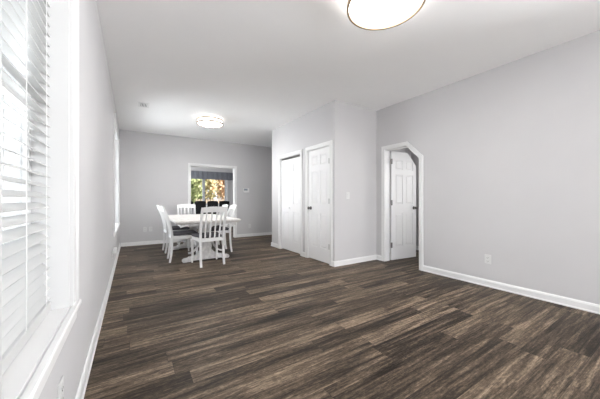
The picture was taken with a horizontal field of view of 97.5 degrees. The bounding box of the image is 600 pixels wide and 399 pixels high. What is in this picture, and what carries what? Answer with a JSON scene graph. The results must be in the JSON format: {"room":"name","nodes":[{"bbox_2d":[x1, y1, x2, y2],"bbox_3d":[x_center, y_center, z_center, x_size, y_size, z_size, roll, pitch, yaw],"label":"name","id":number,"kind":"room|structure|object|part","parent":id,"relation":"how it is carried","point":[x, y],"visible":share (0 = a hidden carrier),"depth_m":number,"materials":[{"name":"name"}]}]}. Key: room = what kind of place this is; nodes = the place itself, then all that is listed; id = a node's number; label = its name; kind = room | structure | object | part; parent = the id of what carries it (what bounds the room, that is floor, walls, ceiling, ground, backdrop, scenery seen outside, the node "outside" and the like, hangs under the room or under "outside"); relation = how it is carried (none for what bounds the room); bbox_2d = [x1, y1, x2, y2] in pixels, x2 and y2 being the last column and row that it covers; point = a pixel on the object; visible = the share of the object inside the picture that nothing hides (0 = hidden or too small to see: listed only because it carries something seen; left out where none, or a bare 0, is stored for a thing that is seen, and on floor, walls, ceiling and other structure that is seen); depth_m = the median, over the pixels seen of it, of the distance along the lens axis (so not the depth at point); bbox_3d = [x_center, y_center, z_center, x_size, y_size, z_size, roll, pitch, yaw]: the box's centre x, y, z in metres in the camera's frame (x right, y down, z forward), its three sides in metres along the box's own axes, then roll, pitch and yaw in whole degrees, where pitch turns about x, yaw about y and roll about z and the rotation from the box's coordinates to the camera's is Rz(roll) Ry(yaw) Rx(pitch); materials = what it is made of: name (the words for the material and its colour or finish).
{"room":"living room","nodes":[
{"label":"living room","id":0,"kind":"room"},
{"bbox_2d":[38,0,119,398],"bbox_3d":[-1.766,-0.265,2.153,0.170,2.730,15.770,0,0,-33],"label":"wall","id":1,"kind":"structure","parent":0,"point":[97,107],"depth_m":1.84,"materials":[{"name":"paint"}]},
{"bbox_2d":[0,0,81,398],"bbox_3d":[-0.907,-0.380,0.839,0.202,1.930,1.008,0,0,-33],"label":"window","id":2,"kind":"structure","parent":1,"relation":"in","point":[26,377],"depth_m":1.18,"materials":[{"name":"plastic"}]},
{"bbox_3d":[-0.969,-0.369,0.799,0.033,1.738,0.786,0,0,-33],"label":"sash","id":3,"kind":"part","parent":2,"relation":"part of","materials":[{"name":"plastic"}]},
{"bbox_2d":[2,0,50,374],"bbox_3d":[-0.917,-0.372,0.833,0.066,1.728,0.790,0,0,-33],"label":"window blind","id":4,"kind":"object","parent":2,"relation":"attached to","point":[25,305],"visible":0.92,"depth_m":0.92,"materials":[{"name":"white plastic"}]},
{"bbox_3d":[-0.953,-0.368,0.880,0.056,1.637,0.005,0,0,-33],"label":"ladder cord","id":5,"kind":"part","parent":4,"relation":"part of","materials":[{"name":"white fabric"}]},
{"bbox_3d":[-0.921,0.471,0.830,0.052,0.042,0.782,0,0,-33],"label":"rail","id":6,"kind":"part","parent":4,"relation":"part of","materials":[{"name":"white plastic"}]},
{"bbox_3d":[-1.088,-0.368,1.091,0.056,1.637,0.005,0,0,-33],"label":"ladder cord","id":7,"kind":"part","parent":4,"relation":"part of","materials":[{"name":"white fabric"}]},
{"bbox_3d":[-0.907,0.508,0.839,0.202,0.024,1.008,0,0,-33],"label":"sill","id":8,"kind":"part","parent":2,"relation":"part of","materials":[{"name":"white wood"}]},
{"bbox_2d":[58,375,63,398],"bbox_3d":[-0.961,0.785,1.059,0.009,0.116,0.074,0,0,-33],"label":"wall outlet","id":9,"kind":"object","parent":1,"relation":"attached to","point":[61,383],"visible":1,"depth_m":1.05,"materials":[{"name":"white plastic"}]},
{"bbox_2d":[75,243,120,398],"bbox_3d":[-0.849,1.056,0.894,0.020,0.088,12.420,0,0,-33],"label":"baseboard","id":10,"kind":"structure","parent":1,"relation":"attached to","point":[80,394],"depth_m":1.91,"materials":[{"name":"white wood"}]},
{"bbox_2d":[113,113,119,236],"bbox_3d":[-3.438,-0.380,4.805,0.202,1.930,1.798,0,0,-33],"label":"window","id":11,"kind":"structure","parent":1,"relation":"in","point":[116,138],"depth_m":5.48,"materials":[{"name":"plastic"}]},
{"bbox_3d":[-3.438,0.508,4.805,0.202,0.024,1.798,0,0,-33],"label":"sill","id":12,"kind":"part","parent":11,"relation":"part of","materials":[{"name":"white wood"}]},
{"bbox_2d":[120,130,271,245],"bbox_3d":[-1.472,-0.265,7.934,6.545,2.730,0.120,0,0,-33],"label":"wall","id":13,"kind":"structure","parent":0,"point":[153,167],"depth_m":6.70,"materials":[{"name":"paint"}]},
{"bbox_2d":[121,232,271,246],"bbox_3d":[-1.468,1.056,7.854,6.425,0.088,0.020,0,0,-33],"label":"baseboard","id":14,"kind":"structure","parent":13,"relation":"attached to","point":[263,233],"depth_m":6.56,"materials":[{"name":"white wood"}]},
{"bbox_2d":[188,163,236,237],"bbox_3d":[-2.417,0.069,7.321,1.324,2.062,0.137,0,0,-33],"label":"trim","id":15,"kind":"structure","parent":13,"relation":"attached to","point":[234,168],"depth_m":7.48,"materials":[{"name":"white wood"}]},
{"bbox_2d":[191,166,232,224],"bbox_3d":[-3.015,-0.265,8.865,4.945,2.730,3.110,0,0,-33],"label":"wall","id":16,"kind":"structure","parent":0,"point":[230,182],"depth_m":10.58,"materials":[{"name":"paint"}]},
{"bbox_2d":[193,179,227,205],"bbox_3d":[-3.708,-0.340,10.133,1.870,1.200,0.106,0,0,-33],"label":"window","id":17,"kind":"structure","parent":16,"relation":"in","point":[203,180],"depth_m":10.14,"materials":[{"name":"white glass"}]},
{"bbox_2d":[191,171,232,179],"bbox_3d":[-3.541,-0.920,10.104,2.200,0.300,0.116,0,0,-33],"label":"window valance","id":18,"kind":"object","parent":16,"relation":"attached to","point":[194,174],"visible":0.67,"depth_m":10.12,"materials":[{"name":"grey fabric"}]},
{"bbox_2d":[272,100,339,260],"bbox_3d":[-0.004,-0.265,5.304,0.110,2.730,2.293,0,0,-33],"label":"wall","id":19,"kind":"structure","parent":0,"point":[322,124],"depth_m":4.86,"materials":[{"name":"paint"}]},
{"bbox_2d":[278,149,302,255],"bbox_3d":[-0.174,0.061,5.550,0.133,2.077,0.979,0,0,-33],"label":"trim","id":20,"kind":"structure","parent":19,"relation":"attached to","point":[298,152],"depth_m":5.69,"materials":[{"name":"white wood"}]},
{"bbox_2d":[282,155,299,253],"bbox_3d":[-0.190,0.091,5.540,0.059,1.981,0.827,0,0,-33],"label":"door","id":21,"kind":"structure","parent":19,"relation":"in","point":[290,167],"depth_m":5.52,"materials":[{"name":"wood"}]},
{"bbox_2d":[307,146,328,263],"bbox_3d":[0.355,0.093,4.695,0.169,1.990,0.647,0,0,-33],"label":"door","id":22,"kind":"structure","parent":19,"relation":"in","point":[318,208],"depth_m":4.68,"materials":[{"name":"white wood"}]},
{"bbox_2d":[305,140,332,265],"bbox_3d":[0.363,0.059,4.707,0.133,2.082,0.789,0,0,-33],"label":"trim","id":23,"kind":"structure","parent":19,"relation":"attached to","point":[328,143],"depth_m":4.51,"materials":[{"name":"white wood"}]},
{"bbox_2d":[84,227,599,398],"bbox_3d":[1.087,1.140,3.873,7.200,0.080,15.960,0,0,-33],"label":"floor","id":24,"kind":"structure","parent":0,"point":[268,321],"depth_m":2.18,"materials":[{"name":"brown wood"}]},
{"bbox_2d":[157,205,189,252],"bbox_3d":[-2.727,0.608,5.630,0.596,0.988,0.468,0,0,-35],"label":"dining chair","id":25,"kind":"object","parent":24,"relation":"on","point":[174,228],"visible":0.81,"depth_m":5.51,"materials":[{"name":"white paint"}]},
{"bbox_3d":[-2.994,0.615,5.680,0.170,0.974,0.040,0,0,-35],"label":"leg","id":26,"kind":"part","parent":25,"relation":"part of","materials":[{"name":"white paint"}]},
{"bbox_3d":[-2.775,0.615,5.362,0.170,0.974,0.040,0,0,-35],"label":"leg","id":27,"kind":"part","parent":25,"relation":"part of","materials":[{"name":"white paint"}]},
{"bbox_2d":[172,226,189,229],"bbox_3d":[-2.649,0.613,5.683,0.406,0.053,0.459,0,0,-35],"label":"seat cushion","id":28,"kind":"object","parent":25,"relation":"on","point":[173,227],"depth_m":5.55,"materials":[{"name":"grey fabric"}]},
{"bbox_2d":[160,206,197,262],"bbox_3d":[-2.222,0.608,4.817,0.596,0.988,0.468,0,0,-32],"label":"dining chair","id":29,"kind":"object","parent":24,"relation":"on","point":[183,234],"visible":0.85,"depth_m":4.67,"materials":[{"name":"white paint"}]},
{"bbox_3d":[-2.487,0.615,4.881,0.170,0.974,0.040,0,0,-32],"label":"leg","id":30,"kind":"part","parent":29,"relation":"part of","materials":[{"name":"white paint"}]},
{"bbox_3d":[-2.285,0.615,4.552,0.170,0.974,0.040,0,0,-32],"label":"leg","id":31,"kind":"part","parent":29,"relation":"part of","materials":[{"name":"white paint"}]},
{"bbox_3d":[-2.159,0.667,4.856,0.430,0.055,0.454,0,0,-32],"label":"seat frame","id":32,"kind":"part","parent":29,"relation":"part of","materials":[{"name":"white paint"}]},
{"bbox_2d":[173,230,197,235],"bbox_3d":[-2.142,0.613,4.866,0.406,0.053,0.459,0,0,-32],"label":"seat cushion","id":33,"kind":"object","parent":29,"relation":"on","point":[183,232],"depth_m":4.71,"materials":[{"name":"grey fabric"}]},
{"bbox_2d":[177,204,198,244],"bbox_3d":[-2.725,0.608,6.389,0.468,0.988,0.596,0,0,-31],"label":"dining chair","id":34,"kind":"object","parent":24,"relation":"on","point":[180,206],"visible":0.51,"depth_m":6.58,"materials":[{"name":"white paint"}]},
{"bbox_3d":[-2.860,0.163,6.617,0.428,0.098,0.068,0,0,-31],"label":"crest rail","id":35,"kind":"part","parent":34,"relation":"part of","materials":[{"name":"white paint"}]},
{"bbox_2d":[195,201,205,213],"bbox_3d":[-3.447,0.573,9.008,0.356,1.055,0.405,0,0,-33],"label":"upholstered chair","id":36,"kind":"object","parent":24,"relation":"on","point":[198,204],"visible":0.28,"depth_m":8.82,"materials":[{"name":"black fabric"}]},
{"bbox_2d":[168,214,240,262],"bbox_3d":[-2.088,0.728,5.382,1.090,0.745,2.120,0,0,-33],"label":"dining table","id":37,"kind":"object","parent":24,"relation":"on","point":[192,221],"visible":0.7,"depth_m":4.78,"materials":[{"name":"white wood"}]},
{"bbox_2d":[191,207,227,267],"bbox_3d":[-1.540,0.608,4.490,0.468,0.988,0.596,0,0,-37],"label":"dining chair","id":38,"kind":"object","parent":24,"relation":"on","point":[209,236],"visible":1,"depth_m":4.37,"materials":[{"name":"white paint"}]},
{"bbox_3d":[-1.876,0.890,4.585,0.042,0.420,0.042,0,0,-37],"label":"leg","id":39,"kind":"part","parent":38,"relation":"part of","materials":[{"name":"white paint"}]},
{"bbox_3d":[-1.581,0.615,4.220,0.040,0.974,0.170,0,0,-37],"label":"leg","id":40,"kind":"part","parent":38,"relation":"part of","materials":[{"name":"white paint"}]},
{"bbox_2d":[191,232,221,237],"bbox_3d":[-1.596,0.613,4.565,0.459,0.053,0.406,0,0,-37],"label":"seat cushion","id":41,"kind":"object","parent":38,"relation":"on","point":[194,235],"depth_m":4.44,"materials":[{"name":"grey fabric"}]},
{"bbox_3d":[-1.584,0.667,4.549,0.454,0.055,0.430,0,0,-37],"label":"seat frame","id":42,"kind":"part","parent":38,"relation":"part of","materials":[{"name":"white paint"}]},
{"bbox_3d":[-1.383,0.163,4.278,0.428,0.098,0.068,0,0,-37],"label":"crest rail","id":43,"kind":"part","parent":38,"relation":"part of","materials":[{"name":"white paint"}]},
{"bbox_3d":[-1.534,0.890,4.839,0.042,0.420,0.042,0,0,-37],"label":"leg","id":44,"kind":"part","parent":38,"relation":"part of","materials":[{"name":"white paint"}]},
{"bbox_3d":[-1.270,0.615,4.450,0.040,0.974,0.170,0,0,-37],"label":"leg","id":45,"kind":"part","parent":38,"relation":"part of","materials":[{"name":"white paint"}]},
{"bbox_2d":[207,201,217,213],"bbox_3d":[-3.101,0.573,9.228,0.356,1.055,0.405,0,0,-33],"label":"upholstered chair","id":46,"kind":"object","parent":24,"relation":"on","point":[209,203],"visible":0.34,"depth_m":9.05,"materials":[{"name":"black fabric"}]},
{"bbox_2d":[213,204,227,244],"bbox_3d":[-2.010,0.608,6.146,0.596,0.988,0.468,0,0,-31],"label":"dining chair","id":47,"kind":"object","parent":24,"relation":"on","point":[224,205],"visible":0.22,"depth_m":6.21,"materials":[{"name":"white paint"}]},
{"bbox_2d":[211,205,236,251],"bbox_3d":[-1.673,0.608,5.599,0.596,0.988,0.468,0,0,-33],"label":"dining chair","id":48,"kind":"object","parent":24,"relation":"on","point":[233,207],"visible":0.65,"depth_m":5.51,"materials":[{"name":"white paint"}]},
{"bbox_2d":[211,226,228,230],"bbox_3d":[-1.752,0.613,5.549,0.406,0.053,0.459,0,0,-33],"label":"seat cushion","id":49,"kind":"object","parent":48,"relation":"on","point":[226,227],"depth_m":5.47,"materials":[{"name":"grey fabric"}]},
{"bbox_3d":[-1.615,0.615,5.865,0.170,0.974,0.040,0,0,-33],"label":"leg","id":50,"kind":"part","parent":48,"relation":"part of","materials":[{"name":"white paint"}]},
{"bbox_3d":[-1.407,0.615,5.540,0.170,0.974,0.040,0,0,-33],"label":"leg","id":51,"kind":"part","parent":48,"relation":"part of","materials":[{"name":"white paint"}]},
{"bbox_2d":[219,201,229,214],"bbox_3d":[-2.764,0.573,9.443,0.356,1.055,0.405,0,0,-33],"label":"upholstered chair","id":52,"kind":"object","parent":24,"relation":"on","point":[221,203],"visible":0.32,"depth_m":9.25,"materials":[{"name":"black fabric"}]},
{"bbox_2d":[97,0,599,146],"bbox_3d":[1.087,-1.680,3.873,7.200,0.100,15.960,0,0,-33],"label":"ceiling","id":53,"kind":"structure","parent":0,"point":[258,67],"depth_m":2.92,"materials":[{"name":"paint"}]},
{"bbox_2d":[138,102,148,107],"bbox_3d":[-2.692,-1.626,4.534,0.160,0.008,0.240,0,0,-33],"label":"ceiling vent","id":54,"kind":"object","parent":53,"relation":"in","point":[140,104],"visible":1,"depth_m":4.54,"materials":[{"name":"metal"}]},
{"bbox_2d":[197,116,222,127],"bbox_3d":[-1.803,-1.563,5.279,0.508,0.132,0.508,0,0,-33],"label":"ceiling light","id":55,"kind":"object","parent":53,"relation":"attached to","point":[204,121],"visible":1,"depth_m":5.14,"materials":[{"name":"white glass"}]},
{"bbox_3d":[-1.803,-1.562,5.279,0.474,0.080,0.474,0,0,-33],"label":"lamp shade","id":56,"kind":"part","parent":55,"relation":"part of","materials":[{"name":"white glass"}]},
{"bbox_2d":[198,121,221,126],"bbox_3d":[-1.803,-1.509,5.279,0.476,0.024,0.476,0,0,-33],"label":"diffuser","id":57,"kind":"object","parent":55,"relation":"attached to","point":[201,123],"depth_m":5.22,"materials":[{"name":"white glass"}]},
{"bbox_2d":[347,0,425,30],"bbox_3d":[0.662,-1.563,2.048,0.588,0.132,0.588,0,0,-33],"label":"ceiling light","id":58,"kind":"object","parent":53,"relation":"attached to","point":[374,15],"visible":1,"depth_m":2.11,"materials":[{"name":"white glass"}]},
{"bbox_2d":[340,102,375,259],"bbox_3d":[1.053,-0.265,4.684,1.005,2.730,0.110,0,0,-33],"label":"wall","id":59,"kind":"structure","parent":0,"point":[357,124],"depth_m":4.57,"materials":[{"name":"paint"}]},
{"bbox_2d":[392,148,418,245],"bbox_3d":[2.026,-0.265,5.213,1.675,2.730,4.410,0,0,-33],"label":"wall","id":60,"kind":"structure","parent":0,"point":[415,159],"depth_m":5.74,"materials":[{"name":"paint"}]},
{"bbox_2d":[376,30,599,304],"bbox_3d":[3.728,-0.265,1.315,0.120,2.730,8.447,0,0,-33],"label":"wall","id":61,"kind":"structure","parent":0,"point":[510,151],"depth_m":3.11,"materials":[{"name":"paint"}]},
{"bbox_2d":[381,141,422,270],"bbox_3d":[1.731,0.076,4.423,0.143,2.047,0.799,0,0,-33],"label":"trim","id":62,"kind":"structure","parent":61,"relation":"attached to","point":[385,150],"depth_m":4.67,"materials":[{"name":"white wood"}]},
{"bbox_2d":[390,151,416,259],"bbox_3d":[1.909,0.111,4.876,0.667,1.955,0.169,0,0,-28],"label":"door","id":63,"kind":"structure","parent":61,"relation":"in","point":[403,207],"depth_m":4.85,"materials":[{"name":"white wood"}]},
{"bbox_2d":[376,255,599,313],"bbox_3d":[3.642,1.056,1.320,0.020,0.088,8.307,0,0,-33],"label":"baseboard","id":64,"kind":"structure","parent":61,"relation":"attached to","point":[569,302],"depth_m":3.04,"materials":[{"name":"white wood"}]},
{"bbox_2d":[485,254,490,263],"bbox_3d":[2.371,0.755,3.321,0.009,0.116,0.074,0,0,-33],"label":"wall outlet","id":65,"kind":"object","parent":61,"relation":"attached to","point":[487,257],"visible":1,"depth_m":3.32,"materials":[{"name":"white plastic"}]},
{"label":"outside","id":66,"kind":"structure","parent":0,"visible":0},
{"bbox_3d":[-5.080,1.385,23.390,15.400,0.070,23.100,0,0,-33],"label":"garden","id":67,"kind":"object","parent":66,"visible":0},
{"bbox_2d":[191,179,206,202],"bbox_3d":[-6.664,-0.737,15.474,2.264,4.175,2.268,0,0,-33],"label":"tree","id":68,"kind":"object","parent":67,"relation":"on","point":[195,190],"visible":0.15,"depth_m":15.32,"materials":[{"name":"green plant"}]},
{"bbox_2d":[192,179,220,200],"bbox_3d":[-7.025,-1.022,19.615,2.143,4.743,2.145,0,0,-33],"label":"tree","id":69,"kind":"object","parent":67,"relation":"on","point":[210,183],"visible":0.27,"depth_m":19.23,"materials":[{"name":"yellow plant"}]},
{"bbox_2d":[196,199,223,202],"bbox_3d":[-3.679,0.650,15.469,4.640,1.400,0.062,0,0,-33],"label":"fence","id":70,"kind":"object","parent":67,"relation":"on","point":[196,199],"visible":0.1,"depth_m":14.61,"materials":[{"name":"beige wood"}]},
{"bbox_2d":[210,180,224,200],"bbox_3d":[-4.562,-0.825,17.603,2.587,4.350,2.522,0,0,7],"label":"tree","id":71,"kind":"object","parent":67,"relation":"on","point":[221,195],"visible":0.12,"depth_m":16.96,"materials":[{"name":"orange plant"}]},
{"bbox_3d":[0.886,-0.265,7.167,3.395,2.730,0.110,0,0,-33],"label":"wall","id":72,"kind":"structure","parent":0,"visible":0},
{"bbox_2d":[271,242,376,266],"bbox_3d":[1.377,1.056,6.185,3.425,0.088,2.333,0,0,-33],"label":"baseboard","id":73,"kind":"structure","parent":72,"relation":"attached to","point":[371,257],"depth_m":4.57,"materials":[{"name":"white wood"}]}
]}

